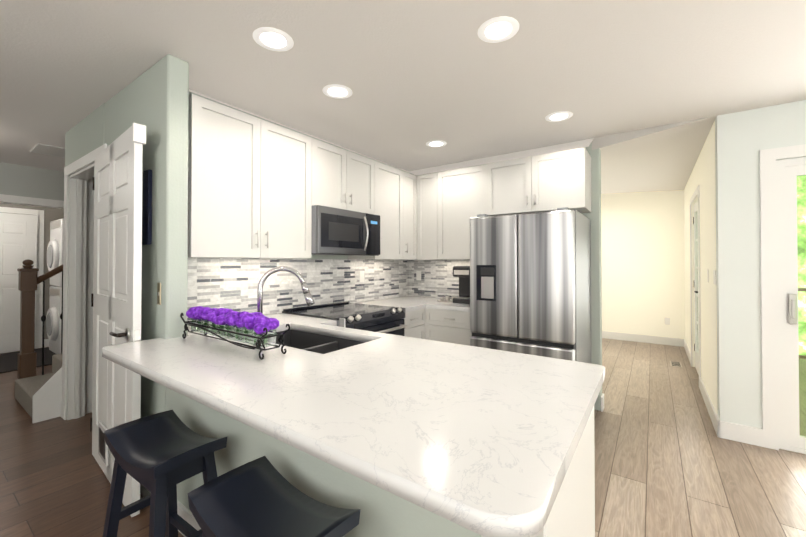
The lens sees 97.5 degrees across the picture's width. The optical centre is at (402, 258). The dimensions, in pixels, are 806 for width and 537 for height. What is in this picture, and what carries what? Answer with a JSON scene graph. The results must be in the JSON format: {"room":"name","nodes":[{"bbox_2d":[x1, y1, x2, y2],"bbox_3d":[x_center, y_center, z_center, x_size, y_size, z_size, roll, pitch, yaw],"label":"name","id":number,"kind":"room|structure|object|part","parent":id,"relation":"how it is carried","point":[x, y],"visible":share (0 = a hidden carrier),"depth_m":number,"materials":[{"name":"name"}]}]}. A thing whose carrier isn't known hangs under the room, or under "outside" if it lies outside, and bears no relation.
{"room":"kitchen","nodes":[
{"label":"kitchen","id":0,"kind":"room"},
{"bbox_2d":[0,203,63,338],"bbox_3d":[-6.386,0.145,4.480,0.120,2.440,4.000,0,-1,35],"label":"wall","id":1,"kind":"structure","parent":0,"point":[51,214],"depth_m":5.53,"materials":[{"name":"grey paint"}]},
{"bbox_2d":[0,213,36,352],"bbox_3d":[-5.833,0.345,5.043,0.088,2.030,0.860,0,-1,35],"label":"door leaf","id":2,"kind":"structure","parent":1,"relation":"in","point":[18,239],"depth_m":5.20,"materials":[{"name":"white wood"}]},
{"bbox_2d":[0,207,43,348],"bbox_3d":[-5.881,0.306,5.077,0.016,2.130,1.020,0,-1,35],"label":"door frame","id":3,"kind":"structure","parent":1,"relation":"attached to","point":[40,253],"depth_m":5.45,"materials":[{"name":"white wood"}]},
{"bbox_2d":[0,339,48,353],"bbox_3d":[-6.360,1.301,4.389,0.015,0.125,3.900,0,-1,35],"label":"baseboard","id":4,"kind":"structure","parent":1,"relation":"attached to","point":[46,341],"depth_m":5.51,"materials":[{"name":"white"}]},
{"bbox_2d":[0,162,63,200],"bbox_3d":[-4.945,-0.906,3.412,0.120,0.360,3.900,0,-1,35],"label":"wall","id":5,"kind":"structure","parent":0,"point":[23,181],"depth_m":4.14,"materials":[{"name":"grey paint"}]},
{"bbox_2d":[0,194,63,208],"bbox_3d":[-4.945,-0.686,3.410,0.160,0.080,3.900,0,-1,35],"label":"trim","id":6,"kind":"structure","parent":5,"relation":"attached to","point":[22,200],"depth_m":4.14,"materials":[{"name":"white wood"}]},
{"bbox_2d":[85,179,93,413],"bbox_3d":[-2.553,0.135,3.495,0.120,2.440,0.930,0,-1,35],"label":"wall","id":7,"kind":"structure","parent":0,"point":[89,308],"depth_m":3.10,"materials":[{"name":"white paint"}]},
{"bbox_2d":[65,54,480,536],"bbox_3d":[-1.342,0.120,2.003,3.820,2.440,0.110,0,-1,35],"label":"wall","id":8,"kind":"structure","parent":0,"point":[154,99],"depth_m":1.90,"materials":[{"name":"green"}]},
{"bbox_2d":[32,367,61,422],"bbox_3d":[-2.990,1.140,2.978,0.020,0.420,0.178,0,-1,35],"label":"trim","id":9,"kind":"structure","parent":8,"relation":"attached to","point":[47,398],"depth_m":2.97,"materials":[{"name":"white wood"}]},
{"bbox_2d":[62,144,106,419],"bbox_3d":[-2.433,0.280,2.762,1.050,2.135,0.126,0,-1,35],"label":"door frame","id":10,"kind":"structure","parent":8,"relation":"attached to","point":[76,295],"depth_m":2.99,"materials":[{"name":"white wood"}]},
{"bbox_2d":[90,123,145,516],"bbox_3d":[-1.757,0.314,2.111,0.979,2.030,0.160,0,-1,35],"label":"door leaf","id":11,"kind":"structure","parent":8,"relation":"in","point":[117,277],"depth_m":2.05,"materials":[{"name":"white wood"}]},
{"bbox_2d":[142,169,151,244],"bbox_3d":[-1.597,-0.289,2.106,0.450,0.420,0.021,0,-1,35],"label":"picture frame","id":12,"kind":"object","parent":8,"relation":"attached to","point":[146,207],"visible":0.42,"depth_m":1.98,"materials":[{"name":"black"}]},
{"bbox_2d":[157,283,160,304],"bbox_3d":[-1.323,0.189,1.916,0.040,0.120,0.008,0,-1,35],"label":"switch plate","id":13,"kind":"object","parent":8,"relation":"attached to","point":[158,293],"visible":1,"depth_m":1.91,"materials":[{"name":"beige"}]},
{"bbox_2d":[140,484,200,536],"bbox_3d":[-0.928,1.274,1.624,2.720,0.125,0.015,0,-1,35],"label":"baseboard","id":14,"kind":"structure","parent":8,"relation":"attached to","point":[182,511],"depth_m":1.71,"materials":[{"name":"white wood"}]},
{"bbox_2d":[187,258,408,325],"bbox_3d":[-0.696,0.220,3.238,0.008,0.436,2.648,0,-1,35],"label":"backsplash","id":15,"kind":"structure","parent":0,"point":[230,283],"depth_m":2.88,"materials":[{"name":"tile"}]},
{"bbox_2d":[189,90,408,322],"bbox_3d":[-0.713,0.133,3.328,0.120,2.440,2.780,0,-1,35],"label":"wall","id":16,"kind":"structure","parent":0,"point":[327,256],"depth_m":3.18,"materials":[{"name":"grey paint"}]},
{"bbox_2d":[188,94,321,261],"bbox_3d":[-1.057,-0.463,2.441,0.340,0.914,0.909,0,-1,35],"label":"upper cabinet","id":17,"kind":"object","parent":16,"relation":"attached to","point":[254,183],"depth_m":2.26,"materials":[{"name":"white wood"}]},
{"bbox_2d":[189,89,593,174],"bbox_3d":[0.128,-1.007,2.673,2.019,0.172,2.657,0,-1,35],"label":"cove","id":18,"kind":"object","parent":17,"relation":"attached to","point":[537,151],"visible":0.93,"depth_m":3.35,"materials":[{"name":"white paint"}]},
{"bbox_2d":[322,141,377,214],"bbox_3d":[-0.614,-0.658,3.070,0.340,0.513,0.740,0,-1,35],"label":"upper cabinet","id":19,"kind":"object","parent":16,"relation":"attached to","point":[349,179],"depth_m":2.99,"materials":[{"name":"white wood"}]},
{"bbox_2d":[311,205,379,255],"bbox_3d":[-0.566,-0.215,3.032,0.457,0.366,0.736,0,-1,35],"label":"over-the-range microwave","id":20,"kind":"object","parent":19,"relation":"attached to","point":[336,231],"visible":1,"depth_m":2.84,"materials":[{"name":"grey metal"}]},
{"bbox_2d":[342,162,401,261],"bbox_3d":[-0.272,-0.452,3.553,0.340,0.914,0.558,0,-1,35],"label":"upper cabinet","id":21,"kind":"object","parent":16,"relation":"attached to","point":[389,178],"depth_m":3.48,"materials":[{"name":"white wood"}]},
{"bbox_2d":[402,171,417,261],"bbox_3d":[-0.053,-0.450,3.820,0.390,0.914,0.337,0,-1,35],"label":"upper cabinet","id":22,"kind":"object","parent":16,"relation":"attached to","point":[409,181],"depth_m":3.76,"materials":[{"name":"white wood"}]},
{"bbox_2d":[360,271,363,282],"bbox_3d":[-0.420,0.183,3.617,0.004,0.115,0.070,0,-1,35],"label":"outlet","id":23,"kind":"object","parent":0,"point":[361,276],"visible":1,"depth_m":3.61,"materials":[{"name":"white plastic"}]},
{"bbox_2d":[0,338,805,536],"bbox_3d":[-0.455,1.384,3.403,11.040,0.060,9.340,0,-1,35],"label":"floor","id":24,"kind":"structure","parent":0,"point":[669,462],"depth_m":2.24,"materials":[{"name":"beige wood"}]},
{"bbox_2d":[0,347,54,372],"bbox_3d":[-5.335,1.359,4.553,1.300,0.012,1.350,0,-1,35],"label":"floor mat","id":25,"kind":"object","parent":24,"relation":"on","point":[9,362],"depth_m":4.77,"materials":[{"name":"grey"}]},
{"bbox_2d":[15,259,62,417],"bbox_3d":[-3.148,0.462,3.646,0.996,1.788,1.057,0,-1,35],"label":"stairs","id":26,"kind":"structure","parent":24,"relation":"on","point":[29,383],"depth_m":3.50,"materials":[{"name":"wood"}]},
{"bbox_2d":[46,218,63,353],"bbox_3d":[-4.897,0.403,5.322,0.660,1.939,0.622,0,-1,35],"label":"dryer","id":27,"kind":"object","parent":24,"relation":"on","point":[54,260],"visible":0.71,"depth_m":5.01,"materials":[{"name":"white metal"}]},
{"bbox_2d":[103,409,227,536],"bbox_3d":[-0.940,1.009,1.393,0.509,0.650,0.309,0,-1,35],"label":"stool","id":28,"kind":"object","parent":24,"relation":"on","point":[160,456],"visible":0.98,"depth_m":1.38,"materials":[{"name":"black paint"}]},
{"bbox_3d":[-0.940,0.733,1.395,0.461,0.098,0.262,0,-1,35],"label":"seat","id":29,"kind":"part","parent":28,"relation":"part of","materials":[{"name":"black paint"}]},
{"bbox_2d":[158,338,233,412],"bbox_3d":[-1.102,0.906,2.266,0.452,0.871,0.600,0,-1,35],"label":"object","id":30,"kind":"structure","parent":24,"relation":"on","point":[195,379],"depth_m":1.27,"materials":[{"name":"white stone"}]},
{"bbox_2d":[177,322,232,337],"bbox_3d":[-1.080,0.450,2.396,0.327,0.040,0.834,0,-1,35],"label":"countertop","id":31,"kind":"structure","parent":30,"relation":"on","point":[189,327],"depth_m":2.14,"materials":[{"name":"white stone"}]},
{"bbox_2d":[188,456,360,536],"bbox_3d":[-0.373,1.005,0.999,0.506,0.650,0.305,0,-1,35],"label":"stool","id":32,"kind":"object","parent":24,"relation":"on","point":[261,497],"visible":1,"depth_m":1.02,"materials":[{"name":"black paint"}]},
{"bbox_2d":[282,301,408,335],"bbox_3d":[-0.449,0.876,2.914,0.755,0.945,0.744,0,-1,35],"label":"range","id":33,"kind":"object","parent":24,"relation":"on","point":[378,318],"visible":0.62,"depth_m":2.81,"materials":[{"name":"grey"}]},
{"bbox_2d":[354,310,421,337],"bbox_3d":[-0.166,0.918,3.449,0.618,0.871,0.455,0,-1,35],"label":"base cabinet","id":34,"kind":"object","parent":24,"relation":"on","point":[414,319],"depth_m":3.29,"materials":[{"name":"white wood"}]},
{"bbox_2d":[290,390,593,536],"bbox_3d":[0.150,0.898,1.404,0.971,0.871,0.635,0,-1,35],"label":"base cabinet","id":35,"kind":"object","parent":24,"relation":"on","point":[487,495],"depth_m":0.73,"materials":[{"name":"white stone"}]},
{"bbox_2d":[166,318,604,477],"bbox_3d":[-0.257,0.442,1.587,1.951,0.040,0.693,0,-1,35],"label":"countertop","id":36,"kind":"structure","parent":35,"relation":"on","point":[536,414],"depth_m":1.15,"materials":[{"name":"white stone"}]},
{"bbox_2d":[180,306,289,359],"bbox_3d":[-0.846,0.333,1.723,0.783,0.178,0.122,0,-1,35],"label":"planter","id":37,"kind":"object","parent":36,"relation":"on","point":[260,323],"visible":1,"depth_m":1.64,"materials":[{"name":"black metal"}]},
{"bbox_2d":[250,266,317,345],"bbox_3d":[-0.597,0.230,1.772,0.202,0.387,0.248,0,-1,35],"label":"faucet","id":38,"kind":"object","parent":36,"relation":"on","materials":[{"name":"silver metal"}]},
{"bbox_2d":[226,326,369,401],"bbox_3d":[-0.549,0.569,1.959,0.797,0.230,0.436,0,-1,35],"label":"sink","id":39,"kind":"object","parent":36,"relation":"in","point":[304,339],"depth_m":2.02,"materials":[{"name":"stone"}]},
{"bbox_2d":[422,306,494,349],"bbox_3d":[0.599,0.919,3.533,0.578,0.871,0.673,0,-1,35],"label":"base cabinet","id":40,"kind":"object","parent":24,"relation":"on","point":[440,325],"depth_m":3.33,"materials":[{"name":"white wood"}]},
{"bbox_2d":[349,294,439,313],"bbox_3d":[0.019,0.463,3.696,0.624,0.040,1.066,0,-1,35],"label":"countertop","id":41,"kind":"structure","parent":40,"relation":"on","point":[411,302],"depth_m":3.58,"materials":[{"name":"white stone"}]},
{"bbox_2d":[437,296,454,301],"bbox_3d":[0.482,0.420,3.718,0.180,0.045,0.200,0,-1,35],"label":"tray","id":42,"kind":"object","parent":41,"relation":"on","point":[445,299],"visible":0.75,"depth_m":3.67,"materials":[{"name":"white ceramic"}]},
{"bbox_2d":[426,298,469,309],"bbox_3d":[0.624,0.462,3.539,0.546,0.040,0.624,0,-1,35],"label":"countertop","id":43,"kind":"structure","parent":40,"relation":"on","point":[441,305],"depth_m":3.34,"materials":[{"name":"white stone"}]},
{"bbox_2d":[453,266,469,303],"bbox_3d":[0.663,0.257,3.611,0.210,0.370,0.310,0,-1,35],"label":"coffee maker","id":44,"kind":"object","parent":43,"relation":"on","point":[462,273],"visible":0.44,"depth_m":3.53,"materials":[{"name":"black plastic"}]},
{"bbox_2d":[470,207,590,362],"bbox_3d":[1.116,0.490,3.052,0.798,1.720,0.837,0,-1,35],"label":"fridge","id":45,"kind":"object","parent":24,"relation":"on","point":[530,283],"visible":0.71,"depth_m":2.70,"materials":[{"name":"grey metal"}]},
{"bbox_2d":[670,361,681,367],"bbox_3d":[3.527,1.362,4.571,0.120,0.007,0.280,0,-1,35],"label":"floor vent","id":46,"kind":"object","parent":24,"relation":"in","point":[675,364],"visible":1,"depth_m":4.55,"materials":[{"name":"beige metal"}]},
{"bbox_2d":[0,0,805,171],"bbox_3d":[-1.464,-1.140,1.998,11.040,0.080,5.840,0,-1,35],"label":"ceiling","id":47,"kind":"structure","parent":0,"point":[415,76],"depth_m":2.01,"materials":[{"name":"white paint"}]},
{"bbox_2d":[30,143,64,157],"bbox_3d":[-3.490,-1.079,3.550,0.400,0.012,0.300,0,-1,35],"label":"ceiling vent","id":48,"kind":"object","parent":47,"relation":"in","point":[45,149],"visible":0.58,"depth_m":3.50,"materials":[{"name":"white metal"}]},
{"bbox_2d":[253,27,293,50],"bbox_3d":[-0.651,-1.099,1.779,0.194,0.006,0.194,0,-1,35],"label":"recessed light","id":49,"kind":"object","parent":47,"relation":"in","point":[273,39],"visible":1,"depth_m":1.77,"materials":[{"name":"white"}]},
{"bbox_2d":[323,84,351,98],"bbox_3d":[-0.429,-1.094,2.320,0.194,0.006,0.194,0,-1,35],"label":"recessed light","id":50,"kind":"object","parent":47,"relation":"in","point":[337,91],"visible":1,"depth_m":2.31,"materials":[{"name":"white plastic"}]},
{"bbox_2d":[426,140,446,146],"bbox_3d":[0.314,-1.084,3.338,0.194,0.006,0.194,0,-1,35],"label":"recessed light","id":51,"kind":"object","parent":47,"relation":"in","point":[437,143],"visible":1,"depth_m":3.32,"materials":[{"name":"white"}]},
{"bbox_2d":[478,16,518,42],"bbox_3d":[0.459,-1.100,1.705,0.194,0.006,0.194,0,-1,35],"label":"recessed light","id":52,"kind":"object","parent":47,"relation":"in","point":[498,29],"visible":1,"depth_m":1.70,"materials":[{"name":"white plastic"}]},
{"bbox_2d":[545,111,572,121],"bbox_3d":[1.196,-1.090,2.715,0.194,0.006,0.194,0,-1,35],"label":"recessed light","id":53,"kind":"object","parent":47,"relation":"in","point":[559,116],"visible":1,"depth_m":2.71,"materials":[{"name":"white"}]},
{"bbox_2d":[410,142,601,410],"bbox_3d":[0.945,0.138,3.786,2.060,2.440,0.120,0,-1,35],"label":"wall","id":54,"kind":"structure","parent":0,"point":[594,216],"depth_m":3.17,"materials":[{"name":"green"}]},
{"bbox_2d":[418,172,441,261],"bbox_3d":[0.356,-0.449,3.891,0.335,0.914,0.390,0,-1,35],"label":"upper cabinet","id":55,"kind":"object","parent":54,"relation":"attached to","point":[429,185],"depth_m":3.77,"materials":[{"name":"white wood"}]},
{"bbox_2d":[409,260,469,298],"bbox_3d":[0.550,0.228,3.984,1.184,0.436,0.008,0,-1,35],"label":"backsplash","id":56,"kind":"structure","parent":54,"relation":"attached to","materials":[{"name":"tile"}]},
{"bbox_2d":[416,271,420,279],"bbox_3d":[0.189,0.200,4.231,0.070,0.115,0.004,0,-1,35],"label":"outlet","id":57,"kind":"object","parent":56,"relation":"attached to","point":[418,275],"visible":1,"depth_m":4.23,"materials":[{"name":"white plastic"}]},
{"bbox_2d":[442,163,493,261],"bbox_3d":[0.680,-0.451,3.681,0.643,0.914,0.360,0,-1,35],"label":"upper cabinet","id":58,"kind":"object","parent":54,"relation":"attached to","point":[467,193],"depth_m":3.55,"materials":[{"name":"white wood"}]},
{"bbox_2d":[494,147,590,215],"bbox_3d":[1.245,-0.665,3.284,0.852,0.494,0.360,0,-1,35],"label":"upper cabinet","id":59,"kind":"object","parent":54,"relation":"attached to","point":[548,182],"depth_m":3.09,"materials":[{"name":"white wood"}]},
{"bbox_2d":[601,190,684,338],"bbox_3d":[3.237,-0.216,6.456,2.970,3.200,0.120,0,-1,35],"label":"wall","id":60,"kind":"structure","parent":0,"point":[642,263],"depth_m":5.85,"materials":[{"name":"white paint"}]},
{"bbox_2d":[602,331,682,346],"bbox_3d":[3.247,1.321,6.351,2.850,0.125,0.015,0,-1,35],"label":"baseboard","id":61,"kind":"structure","parent":60,"relation":"attached to","point":[671,341],"depth_m":5.83,"materials":[{"name":"white wood"}]},
{"bbox_2d":[664,317,669,324],"bbox_3d":[4.232,0.997,5.664,0.075,0.120,0.006,0,-1,35],"label":"outlet","id":62,"kind":"object","parent":60,"relation":"attached to","point":[666,320],"visible":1,"depth_m":5.67,"materials":[{"name":"white plastic"}]},
{"bbox_2d":[592,117,713,193],"bbox_3d":[2.276,-1.260,5.002,3.090,1.160,3.621,0,-1,35],"label":"ceiling","id":63,"kind":"structure","parent":0,"point":[659,158],"depth_m":3.57,"materials":[{"name":"white paint"}]},
{"bbox_2d":[684,121,716,412],"bbox_3d":[3.524,-0.238,4.184,0.120,3.200,3.500,0,-1,35],"label":"wall","id":64,"kind":"structure","parent":0,"point":[702,175],"depth_m":3.32,"materials":[{"name":"white paint"}]},
{"bbox_2d":[683,339,690,363],"bbox_3d":[4.045,1.308,5.025,0.015,0.125,1.180,0,-1,35],"label":"baseboard","id":65,"kind":"structure","parent":64,"relation":"attached to","point":[685,345],"depth_m":4.97,"materials":[{"name":"white wood"}]},
{"bbox_2d":[689,185,700,388],"bbox_3d":[3.400,0.296,4.120,0.016,2.130,1.060,0,-1,35],"label":"door frame","id":66,"kind":"structure","parent":64,"relation":"attached to","point":[695,194],"depth_m":3.74,"materials":[{"name":"white wood"}]},
{"bbox_2d":[693,202,698,374],"bbox_3d":[3.416,0.336,4.111,0.098,2.030,0.894,0,-1,35],"label":"door leaf","id":67,"kind":"structure","parent":64,"relation":"in","point":[696,287],"depth_m":4.37,"materials":[{"name":"white wood"}]},
{"bbox_2d":[700,377,721,437],"bbox_3d":[2.738,1.289,3.172,0.015,0.125,1.235,0,-1,35],"label":"baseboard","id":68,"kind":"structure","parent":64,"relation":"attached to","point":[717,423],"depth_m":2.94,"materials":[{"name":"white wood"}]},
{"bbox_2d":[713,270,715,284],"bbox_3d":[2.498,0.148,2.836,0.006,0.120,0.120,0,-1,35],"label":"light switch","id":69,"kind":"object","parent":64,"relation":"attached to","point":[714,277],"visible":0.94,"depth_m":2.82,"materials":[{"name":"white plastic"}]},
{"bbox_2d":[715,100,805,427],"bbox_3d":[3.563,0.119,1.938,2.770,2.440,0.120,0,-1,35],"label":"wall","id":70,"kind":"structure","parent":0,"point":[743,139],"depth_m":2.61,"materials":[{"name":"white paint"}]},
{"bbox_2d":[760,144,805,449],"bbox_3d":[3.381,0.275,1.982,1.960,2.130,0.016,0,-1,35],"label":"door frame","id":71,"kind":"structure","parent":70,"relation":"attached to","point":[769,308],"depth_m":2.52,"materials":[{"name":"white wood"}]},
{"bbox_2d":[776,157,805,453],"bbox_3d":[3.411,0.315,2.024,1.800,2.050,0.112,0,-1,35],"label":"patio door","id":72,"kind":"structure","parent":70,"relation":"in","point":[788,172],"depth_m":2.49,"materials":[{"name":"white"}]},
{"label":"outside","id":73,"kind":"structure","parent":0,"visible":0},
{"bbox_3d":[5.974,1.423,2.305,6.029,0.080,3.279,0,-1,35],"label":"deck","id":74,"kind":"object","parent":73,"visible":0},
{"bbox_2d":[798,288,805,358],"bbox_3d":[6.861,0.885,3.568,6.030,1.020,0.120,0,-1,35],"label":"railing","id":75,"kind":"object","parent":74,"relation":"on","point":[802,289],"depth_m":4.65,"materials":[{"name":"beige wood"}]},
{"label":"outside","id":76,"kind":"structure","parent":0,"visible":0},
{"bbox_2d":[797,175,805,354],"bbox_3d":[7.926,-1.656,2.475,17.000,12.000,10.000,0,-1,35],"label":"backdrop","id":77,"kind":"structure","parent":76,"point":[802,259],"depth_m":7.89,"materials":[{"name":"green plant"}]}
]}

